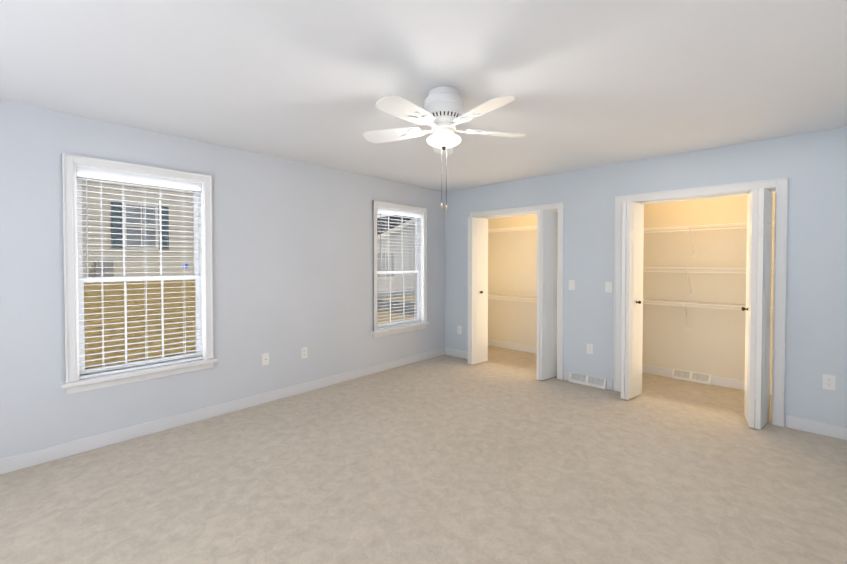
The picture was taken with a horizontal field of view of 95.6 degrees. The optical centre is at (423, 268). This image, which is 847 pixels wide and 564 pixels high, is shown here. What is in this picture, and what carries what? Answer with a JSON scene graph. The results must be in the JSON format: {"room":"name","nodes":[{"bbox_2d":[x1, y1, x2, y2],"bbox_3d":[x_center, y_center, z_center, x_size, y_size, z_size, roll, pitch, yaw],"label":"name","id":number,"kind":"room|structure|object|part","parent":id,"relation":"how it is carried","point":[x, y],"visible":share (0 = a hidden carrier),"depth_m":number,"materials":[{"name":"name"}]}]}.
{"room":"empty bedroom","nodes":[
{"label":"empty bedroom","id":0,"kind":"room"},
{"bbox_2d":[0,99,444,458],"bbox_3d":[-1.508,0.096,3.941,0.160,2.440,5.420,1,1,43],"label":"wall","id":1,"kind":"structure","parent":0,"point":[292,240],"depth_m":3.52,"materials":[{"name":"paint"}]},
{"bbox_2d":[61,153,217,394],"bbox_3d":[-2.257,0.033,3.107,0.210,1.705,1.015,1,1,43],"label":"window","id":2,"kind":"structure","parent":1,"relation":"in","point":[186,266],"depth_m":3.01,"materials":[{"name":"white wood"}]},
{"bbox_3d":[-2.285,0.021,3.134,0.060,1.533,0.815,1,1,43],"label":"window sash","id":3,"kind":"part","parent":2,"relation":"part of","materials":[{"name":"white plastic"}]},
{"bbox_2d":[76,167,202,378],"bbox_3d":[-2.237,0.027,3.089,0.057,1.541,0.811,1,1,43],"label":"window blind","id":4,"kind":"object","parent":2,"relation":"attached to","point":[124,177],"visible":0.85,"depth_m":3.03,"materials":[{"name":"grey plastic"}]},
{"bbox_2d":[0,348,443,474],"bbox_3d":[-1.450,1.267,3.893,0.018,0.100,5.200,1,1,43],"label":"baseboard","id":5,"kind":"structure","parent":1,"relation":"attached to","point":[34,457],"depth_m":3.24,"materials":[{"name":"white wood"}]},
{"bbox_2d":[262,353,268,365],"bbox_3d":[-1.555,0.889,3.779,0.011,0.115,0.070,1,1,43],"label":"outlet","id":6,"kind":"object","parent":1,"relation":"attached to","point":[265,358],"visible":1,"depth_m":3.78,"materials":[{"name":"plastic"}]},
{"bbox_2d":[301,347,306,358],"bbox_3d":[-1.268,0.894,4.087,0.008,0.115,0.070,1,1,43],"label":"electrical outlet","id":7,"kind":"object","parent":1,"relation":"attached to","point":[304,352],"visible":1,"depth_m":4.08,"materials":[{"name":"plastic"}]},
{"bbox_2d":[371,200,429,337],"bbox_3d":[-0.338,-0.002,5.146,0.210,1.705,1.015,1,1,43],"label":"window","id":8,"kind":"structure","parent":1,"relation":"in","point":[396,269],"depth_m":5.28,"materials":[{"name":"white wood"}]},
{"bbox_3d":[-0.366,-0.014,5.173,0.060,1.533,0.815,1,1,43],"label":"window sash","id":9,"kind":"part","parent":8,"relation":"part of","materials":[{"name":"white plastic"}]},
{"bbox_2d":[377,207,421,329],"bbox_3d":[-0.319,-0.008,5.128,0.057,1.541,0.811,1,1,43],"label":"window blind","id":10,"kind":"object","parent":8,"relation":"attached to","point":[399,213],"visible":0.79,"depth_m":5.08,"materials":[{"name":"grey plastic"}]},
{"bbox_2d":[0,345,846,563],"bbox_3d":[0.493,1.397,2.733,4.760,0.120,6.370,1,1,43],"label":"floor","id":11,"kind":"structure","parent":0,"point":[502,456],"depth_m":2.40,"materials":[{"name":"carpet"}]},
{"bbox_2d":[488,339,536,353],"bbox_3d":[1.709,1.234,5.810,1.990,0.100,0.018,1,1,43],"label":"baseboard","id":12,"kind":"structure","parent":11,"relation":"on","point":[524,348],"depth_m":6.08,"materials":[{"name":"white wood"}]},
{"bbox_2d":[642,364,771,394],"bbox_3d":[3.428,1.262,4.193,2.290,0.100,0.018,1,1,43],"label":"baseboard","id":13,"kind":"structure","parent":11,"relation":"on","point":[719,381],"depth_m":4.32,"materials":[{"name":"white wood"}]},
{"bbox_2d":[0,0,846,191],"bbox_3d":[0.493,-1.163,2.689,4.760,0.120,6.370,1,1,43],"label":"ceiling","id":14,"kind":"structure","parent":0,"point":[586,84],"depth_m":2.15,"materials":[{"name":"paint"}]},
{"bbox_2d":[363,86,524,209],"bbox_3d":[0.114,-0.740,2.365,1.058,0.715,1.038,1,1,43],"label":"fan","id":15,"kind":"object","parent":14,"relation":"hanging from","point":[442,114],"visible":1,"depth_m":2.30,"materials":[{"name":"white plastic"}]},
{"bbox_3d":[0.127,-0.961,2.391,0.246,0.274,0.246,1,1,43],"label":"motor","id":16,"kind":"part","parent":15,"relation":"part of","materials":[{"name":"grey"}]},
{"bbox_3d":[0.127,-0.794,2.394,0.216,0.067,0.216,1,1,43],"label":"lamp shade","id":17,"kind":"part","parent":15,"relation":"part of","materials":[{"name":"white glass"}]},
{"bbox_3d":[0.130,-0.617,2.455,0.104,0.466,0.118,1,1,43],"label":"chain","id":18,"kind":"part","parent":15,"relation":"part of","materials":[{"name":"grey metal"}]},
{"bbox_2d":[488,192,774,384],"bbox_3d":[2.026,0.089,4.340,4.760,2.440,0.004,1,1,43],"label":"wall","id":19,"kind":"structure","parent":0,"point":[710,341],"depth_m":3.81,"materials":[{"name":"paint"}]},
{"bbox_2d":[488,294,536,302],"bbox_3d":[1.607,0.587,5.691,1.990,0.337,0.314,1,1,43],"label":"shelf","id":20,"kind":"object","parent":19,"relation":"attached to","point":[512,296],"visible":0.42,"depth_m":5.85,"materials":[{"name":"white metal"}]},
{"bbox_2d":[488,226,536,232],"bbox_3d":[1.605,-0.453,5.671,1.990,0.337,0.322,1,1,43],"label":"shelf","id":21,"kind":"object","parent":19,"relation":"attached to","point":[529,228],"visible":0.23,"depth_m":5.80,"materials":[{"name":"white metal"}]},
{"bbox_2d":[672,369,710,384],"bbox_3d":[3.107,1.251,4.458,0.370,0.105,0.048,1,1,43],"label":"air vent","id":22,"kind":"object","parent":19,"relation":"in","point":[701,378],"visible":1,"depth_m":4.44,"materials":[{"name":"grey metal"}]},
{"bbox_2d":[643,298,772,328],"bbox_3d":[3.326,0.544,4.073,2.290,0.337,0.314,1,1,43],"label":"shelf","id":23,"kind":"object","parent":19,"relation":"attached to","point":[689,302],"visible":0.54,"depth_m":4.31,"materials":[{"name":"white metal"}]},
{"bbox_2d":[643,267,773,295],"bbox_3d":[3.326,0.154,4.066,2.290,0.337,0.314,1,1,43],"label":"shelf","id":24,"kind":"object","parent":19,"relation":"attached to","point":[679,268],"visible":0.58,"depth_m":4.25,"materials":[{"name":"white metal"}]},
{"bbox_2d":[644,221,774,256],"bbox_3d":[3.323,-0.306,4.056,2.290,0.337,0.322,1,1,43],"label":"shelf","id":25,"kind":"object","parent":19,"relation":"attached to","point":[723,226],"visible":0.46,"depth_m":4.24,"materials":[{"name":"white metal"}]},
{"bbox_2d":[445,126,846,426],"bbox_3d":[2.005,0.590,4.283,4.500,3.440,0.120,1,1,43],"label":"wall","id":26,"kind":"structure","parent":0,"point":[811,167],"depth_m":3.52,"materials":[{"name":"paint"}]},
{"bbox_2d":[444,348,467,358],"bbox_3d":[0.499,1.237,5.619,0.430,0.100,0.014,1,1,43],"label":"baseboard","id":27,"kind":"structure","parent":26,"relation":"attached to","point":[457,353],"depth_m":5.62,"materials":[{"name":"white wood"}]},
{"bbox_2d":[457,326,460,333],"bbox_3d":[0.523,0.888,5.595,0.070,0.115,0.008,1,1,43],"label":"electrical outlet","id":28,"kind":"object","parent":26,"relation":"attached to","point":[458,329],"visible":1,"depth_m":5.60,"materials":[{"name":"plastic"}]},
{"bbox_2d":[468,217,487,364],"bbox_3d":[0.734,0.291,5.250,0.189,2.006,0.316,1,1,43],"label":"bifold door","id":29,"kind":"structure","parent":26,"relation":"in","point":[477,290],"depth_m":5.18,"materials":[{"name":"white wood"}]},
{"bbox_2d":[470,202,563,378],"bbox_3d":[1.202,0.253,5.032,1.351,2.088,0.166,1,1,43],"label":"door frame","id":30,"kind":"structure","parent":26,"relation":"attached to","point":[525,210],"depth_m":4.55,"materials":[{"name":"white wood"}]},
{"bbox_2d":[536,210,557,379],"bbox_3d":[1.447,0.302,4.579,0.189,2.006,0.316,1,1,43],"label":"bifold door","id":31,"kind":"structure","parent":26,"relation":"in","point":[547,271],"depth_m":4.49,"materials":[{"name":"white wood"}]},
{"bbox_2d":[569,280,574,289],"bbox_3d":[1.720,0.187,4.454,0.070,0.115,0.011,1,1,43],"label":"light switch","id":32,"kind":"object","parent":26,"relation":"attached to","point":[571,284],"visible":1,"depth_m":4.45,"materials":[{"name":"plastic"}]},
{"bbox_2d":[569,372,606,388],"bbox_3d":[1.841,1.253,4.317,0.400,0.105,0.048,1,1,43],"label":"air vent","id":33,"kind":"object","parent":26,"relation":"in","point":[591,381],"visible":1,"depth_m":4.30,"materials":[{"name":"grey metal"}]},
{"bbox_2d":[564,371,612,389],"bbox_3d":[1.854,1.259,4.345,0.540,0.100,0.014,1,1,43],"label":"baseboard","id":34,"kind":"structure","parent":26,"relation":"attached to","point":[566,374],"depth_m":4.19,"materials":[{"name":"white wood"}]},
{"bbox_2d":[587,343,592,353],"bbox_3d":[1.874,0.899,4.324,0.070,0.115,0.008,1,1,43],"label":"electrical outlet","id":35,"kind":"object","parent":26,"relation":"attached to","point":[589,348],"visible":1,"depth_m":4.32,"materials":[{"name":"plastic"}]},
{"bbox_2d":[605,282,611,291],"bbox_3d":[2.015,0.197,4.177,0.070,0.115,0.011,1,1,43],"label":"light switch","id":36,"kind":"object","parent":26,"relation":"attached to","point":[608,286],"visible":1,"depth_m":4.17,"materials":[{"name":"plastic"}]},
{"bbox_2d":[621,202,643,399],"bbox_3d":[2.128,0.313,3.938,0.189,2.006,0.316,1,1,43],"label":"bifold door","id":37,"kind":"structure","parent":26,"relation":"in","point":[632,295],"depth_m":3.86,"materials":[{"name":"white wood"}]},
{"bbox_2d":[613,178,787,426],"bbox_3d":[2.593,0.276,3.723,1.341,2.088,0.166,1,1,43],"label":"door frame","id":38,"kind":"structure","parent":26,"relation":"attached to","point":[779,187],"depth_m":3.28,"materials":[{"name":"white wood"}]},
{"bbox_2d":[741,188,772,428],"bbox_3d":[2.834,0.324,3.273,0.189,2.006,0.316,1,1,43],"label":"bifold door","id":39,"kind":"structure","parent":26,"relation":"in","point":[759,341],"depth_m":3.18,"materials":[{"name":"white wood"}]},
{"bbox_2d":[786,415,846,439],"bbox_3d":[3.309,1.283,2.973,0.730,0.100,0.018,1,1,43],"label":"baseboard","id":40,"kind":"structure","parent":26,"relation":"attached to","point":[816,427],"depth_m":3.10,"materials":[{"name":"white wood"}]},
{"bbox_2d":[823,374,835,389],"bbox_3d":[3.225,0.901,3.053,0.070,0.115,0.008,1,1,43],"label":"electrical outlet","id":41,"kind":"object","parent":26,"relation":"attached to","point":[829,382],"visible":1,"depth_m":3.05,"materials":[{"name":"plastic"}]},
{"label":"outside","id":42,"kind":"structure","parent":0,"visible":0},
{"bbox_2d":[84,280,413,368],"bbox_3d":[-6.683,0.609,20.342,29.840,1.155,46.000,1,1,43],"label":"ground","id":43,"kind":"structure","parent":42,"point":[185,287],"depth_m":6.44,"materials":[{"name":"brown plant"}]},
{"bbox_2d":[82,177,193,276],"bbox_3d":[-10.569,-1.794,10.376,8.180,7.000,14.220,1,1,43],"label":"house","id":44,"kind":"structure","parent":43,"relation":"on","point":[174,265],"depth_m":8.85,"materials":[{"name":"beige"}]},
{"bbox_2d":[377,298,413,313],"bbox_3d":[-0.579,1.284,11.691,5.000,0.600,0.310,1,1,43],"label":"wall","id":45,"kind":"structure","parent":43,"relation":"on","point":[400,307],"depth_m":11.78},
{"bbox_2d":[377,215,413,297],"bbox_3d":[-3.936,-0.613,21.548,10.560,4.256,9.221,1,1,43],"label":"house","id":46,"kind":"structure","parent":43,"relation":"on","point":[407,257],"depth_m":17.24,"materials":[{"name":"grey"}]}
]}

